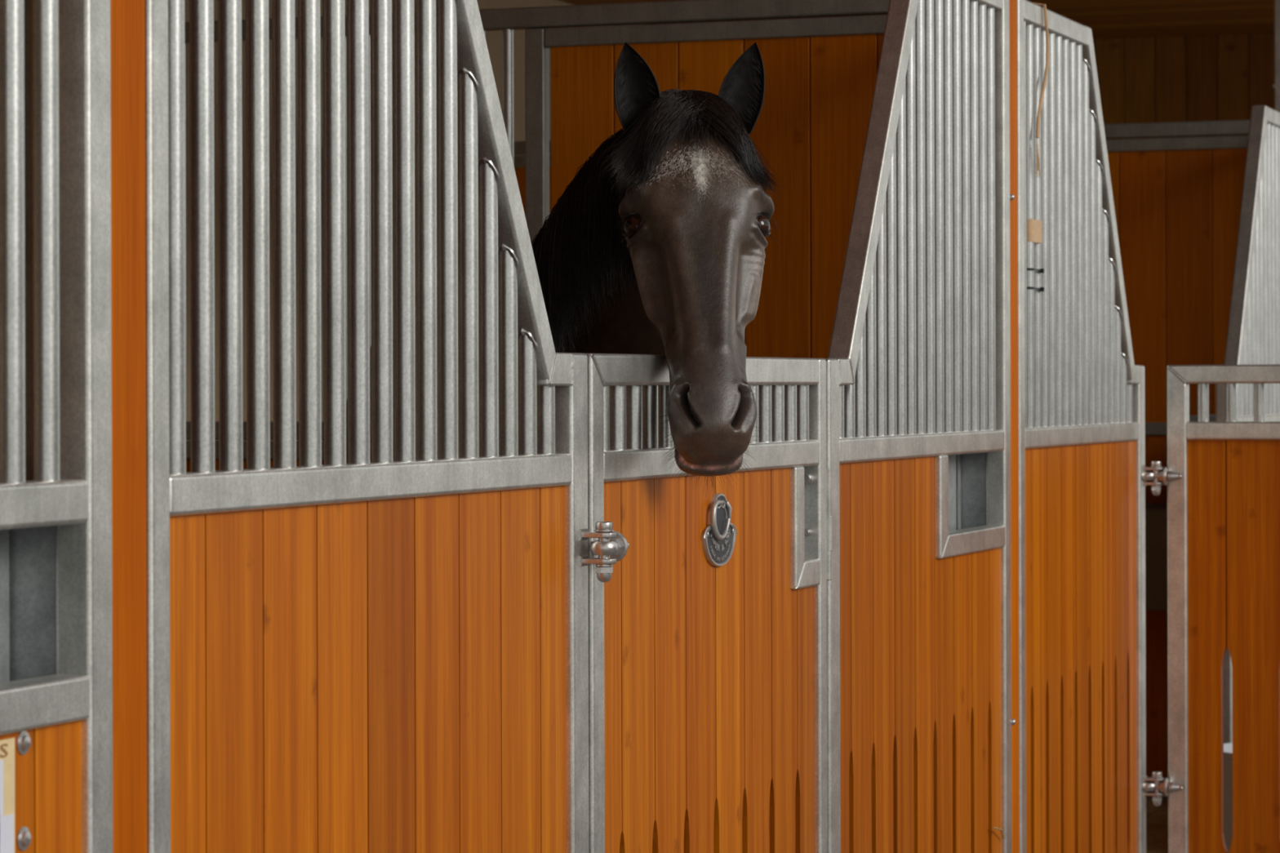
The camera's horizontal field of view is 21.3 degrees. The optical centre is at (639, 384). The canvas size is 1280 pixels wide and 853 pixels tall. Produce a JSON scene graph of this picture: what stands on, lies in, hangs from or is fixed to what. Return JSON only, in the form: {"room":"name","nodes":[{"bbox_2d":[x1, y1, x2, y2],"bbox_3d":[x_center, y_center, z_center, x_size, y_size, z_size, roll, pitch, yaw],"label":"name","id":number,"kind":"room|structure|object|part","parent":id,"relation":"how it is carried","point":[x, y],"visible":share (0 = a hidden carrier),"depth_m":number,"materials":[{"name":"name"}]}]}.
{"room":"farm building","nodes":[
{"label":"farm building","id":0,"kind":"room"},
{"bbox_2d":[184,0,641,440],"bbox_3d":[-2.589,-0.102,8.725,0.200,3.120,17.800,0,0,20],"label":"wall","id":1,"kind":"structure","parent":0,"point":[493,38],"depth_m":11.96,"materials":[{"name":"beige paint"}]},
{"bbox_2d":[24,0,33,480],"bbox_3d":[-2.253,0.273,4.321,3.420,2.268,0.038,0,0,20],"label":"wall","id":2,"kind":"structure","parent":1,"relation":"attached to","point":[28,3],"depth_m":3.72,"materials":[{"name":"wood"}]},
{"bbox_2d":[184,0,889,471],"bbox_3d":[-0.887,0.269,8.049,3.420,2.268,0.038,0,0,20],"label":"wall","id":3,"kind":"structure","parent":1,"relation":"attached to","point":[811,127],"depth_m":7.60,"materials":[{"name":"wood"}]},
{"bbox_3d":[-0.885,0.155,8.048,3.323,0.044,0.038,0,0,20],"label":"rail","id":4,"kind":"part","parent":3,"relation":"part of","materials":[{"name":"metal"}]},
{"bbox_3d":[-1.351,0.110,8.219,2.330,0.044,0.038,0,0,20],"label":"rail","id":5,"kind":"part","parent":3,"relation":"part of","materials":[{"name":"metal"}]},
{"bbox_3d":[-0.890,-0.841,8.049,3.420,0.048,0.038,0,0,20],"label":"rail","id":6,"kind":"part","parent":3,"relation":"part of","materials":[{"name":"metal"}]},
{"bbox_3d":[0.229,-0.796,7.638,0.944,0.042,0.038,0,0,20],"label":"panel rail","id":7,"kind":"part","parent":3,"relation":"part of","materials":[{"name":"metal"}]},
{"bbox_2d":[346,120,1249,802],"bbox_3d":[0.481,0.265,11.779,3.420,2.268,0.038,0,0,20],"label":"wall","id":8,"kind":"structure","parent":1,"relation":"attached to","point":[1177,201],"depth_m":11.30,"materials":[{"name":"wood"}]},
{"bbox_3d":[0.512,-0.796,11.766,3.254,0.042,0.038,0,0,20],"label":"panel rail","id":9,"kind":"part","parent":8,"relation":"part of","materials":[{"name":"metal"}]},
{"bbox_3d":[0.478,-0.845,11.779,3.420,0.048,0.038,0,0,20],"label":"rail","id":10,"kind":"part","parent":8,"relation":"part of","materials":[{"name":"metal"}]},
{"bbox_3d":[0.483,0.151,11.778,3.323,0.044,0.038,0,0,20],"label":"rail","id":11,"kind":"part","parent":8,"relation":"part of","materials":[{"name":"metal"}]},
{"bbox_2d":[1145,503,1167,610],"bbox_3d":[1.625,0.560,11.090,0.418,0.330,0.438,0,0,20],"label":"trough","id":12,"kind":"object","parent":8,"relation":"attached to","point":[1156,514],"visible":0.05,"depth_m":10.89,"materials":[{"name":"black"}]},
{"bbox_3d":[0.484,1.376,11.779,3.420,0.045,0.038,0,0,20],"label":"rail","id":13,"kind":"part","parent":8,"relation":"part of","materials":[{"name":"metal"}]},
{"bbox_2d":[560,0,1274,39],"bbox_3d":[-0.281,-1.697,7.770,5.200,0.105,18.000,0,0,20],"label":"ceiling","id":14,"kind":"structure","parent":0,"point":[1106,19],"depth_m":15.19,"materials":[{"name":"brown wood"}]},
{"bbox_2d":[1093,32,1274,139],"bbox_3d":[2.816,-0.118,16.131,5.250,3.120,0.170,0,0,20],"label":"wall","id":15,"kind":"structure","parent":0,"point":[1212,77],"depth_m":16.13,"materials":[{"name":"brown wood"}]},
{"bbox_3d":[1.595,1.495,3.784,14.050,0.100,24.200,0,0,20],"label":"floor","id":16,"kind":"structure","parent":0,"visible":0},
{"bbox_2d":[110,0,146,852],"bbox_3d":[-0.599,-0.108,3.701,0.096,3.120,0.082,0,0,20],"label":"timber post","id":17,"kind":"object","parent":16,"relation":"on","point":[126,16],"visible":0.42,"depth_m":3.69,"materials":[{"name":"orange wood"}]},
{"bbox_2d":[0,0,113,852],"bbox_3d":[-0.916,0.261,3.057,0.262,2.223,1.348,0,0,20],"label":"panel","id":18,"kind":"object","parent":17,"relation":"attached to","point":[56,568],"visible":0.97,"depth_m":3.60,"materials":[{"name":"silver metal"}]},
{"bbox_3d":[-0.683,0.255,3.587,0.022,0.275,0.095,0,0,20],"label":"feeder plate","id":19,"kind":"part","parent":18,"relation":"part of","materials":[{"name":"grey metal"}]},
{"bbox_2d":[0,737,15,852],"bbox_3d":[-0.677,0.506,3.357,0.005,0.292,0.236,0,0,20],"label":"notice","id":20,"kind":"object","parent":18,"relation":"attached to","point":[7,835],"visible":1,"depth_m":3.45,"materials":[{"name":"white paper"}]},
{"bbox_2d":[16,730,31,755],"bbox_3d":[-0.629,0.367,3.485,0.008,0.025,0.025,0,0,20],"label":"screw","id":21,"kind":"object","parent":18,"relation":"attached to","point":[23,740],"visible":1,"depth_m":3.48,"materials":[{"name":"metal"}]},
{"bbox_2d":[16,826,31,851],"bbox_3d":[-0.629,0.465,3.485,0.008,0.025,0.025,0,0,20],"label":"screw","id":22,"kind":"object","parent":18,"relation":"attached to","point":[24,838],"visible":1,"depth_m":3.48,"materials":[{"name":"metal"}]},
{"bbox_3d":[-0.814,0.124,3.026,0.044,0.047,1.235,0,0,20],"label":"rail","id":23,"kind":"part","parent":18,"relation":"part of","materials":[{"name":"grey metal"}]},
{"bbox_3d":[-0.693,0.250,3.356,0.045,0.209,0.532,0,0,20],"label":"feed hatch frame","id":24,"kind":"part","parent":18,"relation":"part of","materials":[{"name":"grey metal"}]},
{"bbox_2d":[144,0,616,852],"bbox_3d":[-0.301,0.259,4.350,0.096,2.223,1.337,0,0,20],"label":"panel","id":25,"kind":"object","parent":17,"relation":"attached to","point":[382,655],"visible":1,"depth_m":4.27,"materials":[{"name":"orange wood"}]},
{"bbox_3d":[-0.329,0.122,4.351,0.044,0.047,1.229,0,0,20],"label":"rail","id":26,"kind":"part","parent":25,"relation":"part of","materials":[{"name":"grey metal"}]},
{"bbox_3d":[-0.222,-0.426,4.644,0.047,0.853,0.608,0,0,20],"label":"raked rail","id":27,"kind":"part","parent":25,"relation":"part of","materials":[{"name":"grey metal"}]},
{"bbox_3d":[-0.134,-0.023,4.883,0.044,0.048,0.100,0,0,20],"label":"step rail","id":28,"kind":"part","parent":25,"relation":"part of","materials":[{"name":"grey metal"}]},
{"bbox_2d":[585,353,832,852],"bbox_3d":[0.129,0.661,5.522,0.103,1.417,1.254,0,0,20],"label":"door","id":29,"kind":"structure","parent":25,"relation":"attached to","point":[708,629],"depth_m":5.51,"materials":[{"name":"orange wood"}]},
{"bbox_3d":[0.106,-0.023,5.534,0.047,0.048,1.135,0,0,20],"label":"rail","id":30,"kind":"part","parent":29,"relation":"part of","materials":[{"name":"grey metal"}]},
{"bbox_3d":[0.114,0.121,5.558,0.044,0.047,1.090,0,0,20],"label":"rail","id":31,"kind":"part","parent":29,"relation":"part of","materials":[{"name":"grey metal"}]},
{"bbox_3d":[0.129,0.237,5.556,0.008,0.120,0.153,0,0,20],"label":"hook plate","id":32,"kind":"part","parent":29,"relation":"part of","materials":[{"name":"grey metal"}]},
{"bbox_3d":[0.277,0.250,6.001,0.045,0.215,0.145,0,0,20],"label":"latch frame","id":33,"kind":"part","parent":29,"relation":"part of","materials":[{"name":"grey metal"}]},
{"bbox_2d":[1008,0,1019,852],"bbox_3d":[0.775,-0.112,7.435,0.106,3.120,0.082,0,0,20],"label":"timber post","id":34,"kind":"object","parent":16,"relation":"on","point":[1012,3],"visible":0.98,"depth_m":7.42,"materials":[{"name":"wood"}]},
{"bbox_2d":[824,0,1011,852],"bbox_3d":[0.453,0.257,6.790,0.262,2.223,1.348,0,0,20],"label":"panel","id":35,"kind":"object","parent":34,"relation":"attached to","point":[918,360],"visible":0.98,"depth_m":6.79,"materials":[{"name":"orange wood"}]},
{"bbox_3d":[0.358,-0.024,6.225,0.044,0.048,0.100,0,0,20],"label":"step rail","id":36,"kind":"part","parent":35,"relation":"part of","materials":[{"name":"grey metal"}]},
{"bbox_3d":[0.445,-0.428,6.463,0.047,0.853,0.608,0,0,20],"label":"raked rail","id":37,"kind":"part","parent":35,"relation":"part of","materials":[{"name":"grey metal"}]},
{"bbox_3d":[0.555,0.120,6.760,0.044,0.047,1.235,0,0,20],"label":"rail","id":38,"kind":"part","parent":35,"relation":"part of","materials":[{"name":"grey metal"}]},
{"bbox_3d":[0.650,0.251,7.151,0.022,0.275,0.170,0,0,20],"label":"feeder plate","id":39,"kind":"part","parent":35,"relation":"part of","materials":[{"name":"grey metal"}]},
{"bbox_3d":[0.686,0.250,7.321,0.022,0.275,0.095,0,0,20],"label":"feeder plate","id":40,"kind":"part","parent":35,"relation":"part of","materials":[{"name":"grey metal"}]},
{"bbox_3d":[0.676,0.245,7.090,0.045,0.209,0.532,0,0,20],"label":"feed hatch frame","id":41,"kind":"part","parent":35,"relation":"part of","materials":[{"name":"grey metal"}]},
{"bbox_3d":[0.647,-0.831,7.018,0.044,0.048,0.685,0,0,20],"label":"rail","id":42,"kind":"part","parent":35,"relation":"part of","materials":[{"name":"grey metal"}]},
{"bbox_2d":[992,826,1004,839],"bbox_3d":[0.769,0.959,7.268,0.009,0.042,0.116,0,0,17],"label":"stalk","id":43,"kind":"object","parent":35,"relation":"attached to","point":[993,828],"visible":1,"depth_m":7.27,"materials":[{"name":"beige plant"}]},
{"bbox_2d":[1017,0,1164,852],"bbox_3d":[1.069,0.255,8.086,0.096,2.223,1.337,0,0,20],"label":"panel","id":44,"kind":"object","parent":34,"relation":"attached to","point":[1082,418],"visible":0.98,"depth_m":8.02,"materials":[{"name":"metal"}]},
{"bbox_2d":[1026,218,1041,243],"bbox_3d":[0.881,-0.345,7.654,0.031,0.053,0.102,0,0,20],"label":"tape","id":45,"kind":"object","parent":44,"relation":"attached to","point":[1033,227],"visible":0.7,"depth_m":7.61,"materials":[{"name":"beige paper"}]},
{"bbox_2d":[1026,267,1044,272],"bbox_3d":[0.885,-0.258,7.653,0.037,0.010,0.101,0,0,20],"label":"cable tie","id":46,"kind":"object","parent":44,"relation":"attached to","point":[1042,270],"visible":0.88,"depth_m":7.63,"materials":[{"name":"black plastic"}]},
{"bbox_2d":[1026,286,1044,291],"bbox_3d":[0.885,-0.216,7.653,0.037,0.010,0.101,0,0,20],"label":"cable tie","id":47,"kind":"object","parent":44,"relation":"attached to","point":[1042,289],"visible":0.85,"depth_m":7.63,"materials":[{"name":"black plastic"}]},
{"bbox_2d":[1034,2,1048,177],"bbox_3d":[0.878,-0.663,7.642,0.059,0.402,0.115,0,0,20],"label":"twine","id":48,"kind":"object","parent":44,"relation":"hanging from","point":[1037,126],"visible":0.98,"depth_m":7.66,"materials":[{"name":"brown fabric"}]},
{"bbox_3d":[0.944,-0.832,7.828,0.044,0.048,0.679,0,0,20],"label":"rail","id":49,"kind":"part","parent":44,"relation":"part of","materials":[{"name":"grey metal"}]},
{"bbox_3d":[1.041,0.118,8.086,0.044,0.047,1.229,0,0,20],"label":"rail","id":50,"kind":"part","parent":44,"relation":"part of","materials":[{"name":"grey metal"}]},
{"bbox_3d":[1.148,-0.430,8.379,0.047,0.853,0.608,0,0,20],"label":"raked rail","id":51,"kind":"part","parent":44,"relation":"part of","materials":[{"name":"grey metal"}]},
{"bbox_3d":[1.236,-0.027,8.618,0.044,0.048,0.100,0,0,20],"label":"step rail","id":52,"kind":"part","parent":44,"relation":"part of","materials":[{"name":"grey metal"}]},
{"bbox_2d":[1142,364,1279,852],"bbox_3d":[1.877,0.656,8.503,1.254,1.417,0.103,0,0,20],"label":"door","id":53,"kind":"structure","parent":44,"relation":"attached to","point":[1221,479],"depth_m":8.66,"materials":[{"name":"wood"}]},
{"bbox_3d":[1.888,-0.029,8.524,1.135,0.048,0.047,0,0,20],"label":"rail","id":54,"kind":"part","parent":53,"relation":"part of","materials":[{"name":"grey metal"}]},
{"bbox_3d":[1.912,0.116,8.516,1.090,0.047,0.044,0,0,20],"label":"rail","id":55,"kind":"part","parent":53,"relation":"part of","materials":[{"name":"grey metal"}]},
{"bbox_2d":[1146,797,1168,852],"bbox_3d":[-0.170,1.377,9.889,3.392,0.095,3.913,0,0,20],"label":"bedding","id":56,"kind":"object","parent":16,"relation":"on","point":[1157,817],"visible":0.02,"depth_m":10.51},
{"bbox_2d":[1223,742,1232,851],"bbox_3d":[1.764,1.225,9.388,0.386,0.440,0.384,0,0,20],"label":"bucket","id":57,"kind":"object","parent":16,"relation":"on","point":[1228,747],"visible":0.08,"depth_m":9.30,"materials":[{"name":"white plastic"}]},
{"bbox_2d":[1272,0,1279,111],"bbox_3d":[2.141,-0.101,11.174,0.102,3.090,0.084,0,0,20],"label":"column","id":58,"kind":"structure","parent":16,"relation":"on","point":[1277,2],"depth_m":11.15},
{"bbox_2d":[1189,105,1279,743],"bbox_3d":[1.822,0.253,10.525,0.262,2.223,1.348,0,0,20],"label":"panel","id":59,"kind":"object","parent":58,"relation":"attached to","point":[1253,333],"visible":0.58,"depth_m":10.35,"materials":[{"name":"silver metal"}]},
{"bbox_3d":[1.815,-0.432,10.198,0.047,0.853,0.608,0,0,20],"label":"raked rail","id":60,"kind":"part","parent":59,"relation":"part of","materials":[{"name":"grey metal"}]},
{"bbox_3d":[1.924,0.116,10.495,0.044,0.047,1.235,0,0,20],"label":"rail","id":61,"kind":"part","parent":59,"relation":"part of","materials":[{"name":"grey metal"}]},
{"bbox_3d":[2.016,-0.835,10.753,0.044,0.048,0.685,0,0,20],"label":"rail","id":62,"kind":"part","parent":59,"relation":"part of","materials":[{"name":"grey metal"}]},
{"bbox_3d":[-1.539,1.381,6.136,3.405,0.096,3.942,0,0,20],"label":"bedding","id":63,"kind":"object","parent":16,"relation":"on","visible":0},
{"bbox_2d":[346,42,782,496],"bbox_3d":[-0.089,0.424,6.353,0.632,1.931,2.411,0,0,-19],"label":"horse","id":64,"kind":"object","parent":63,"relation":"on","point":[657,243],"visible":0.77,"depth_m":5.33}
]}

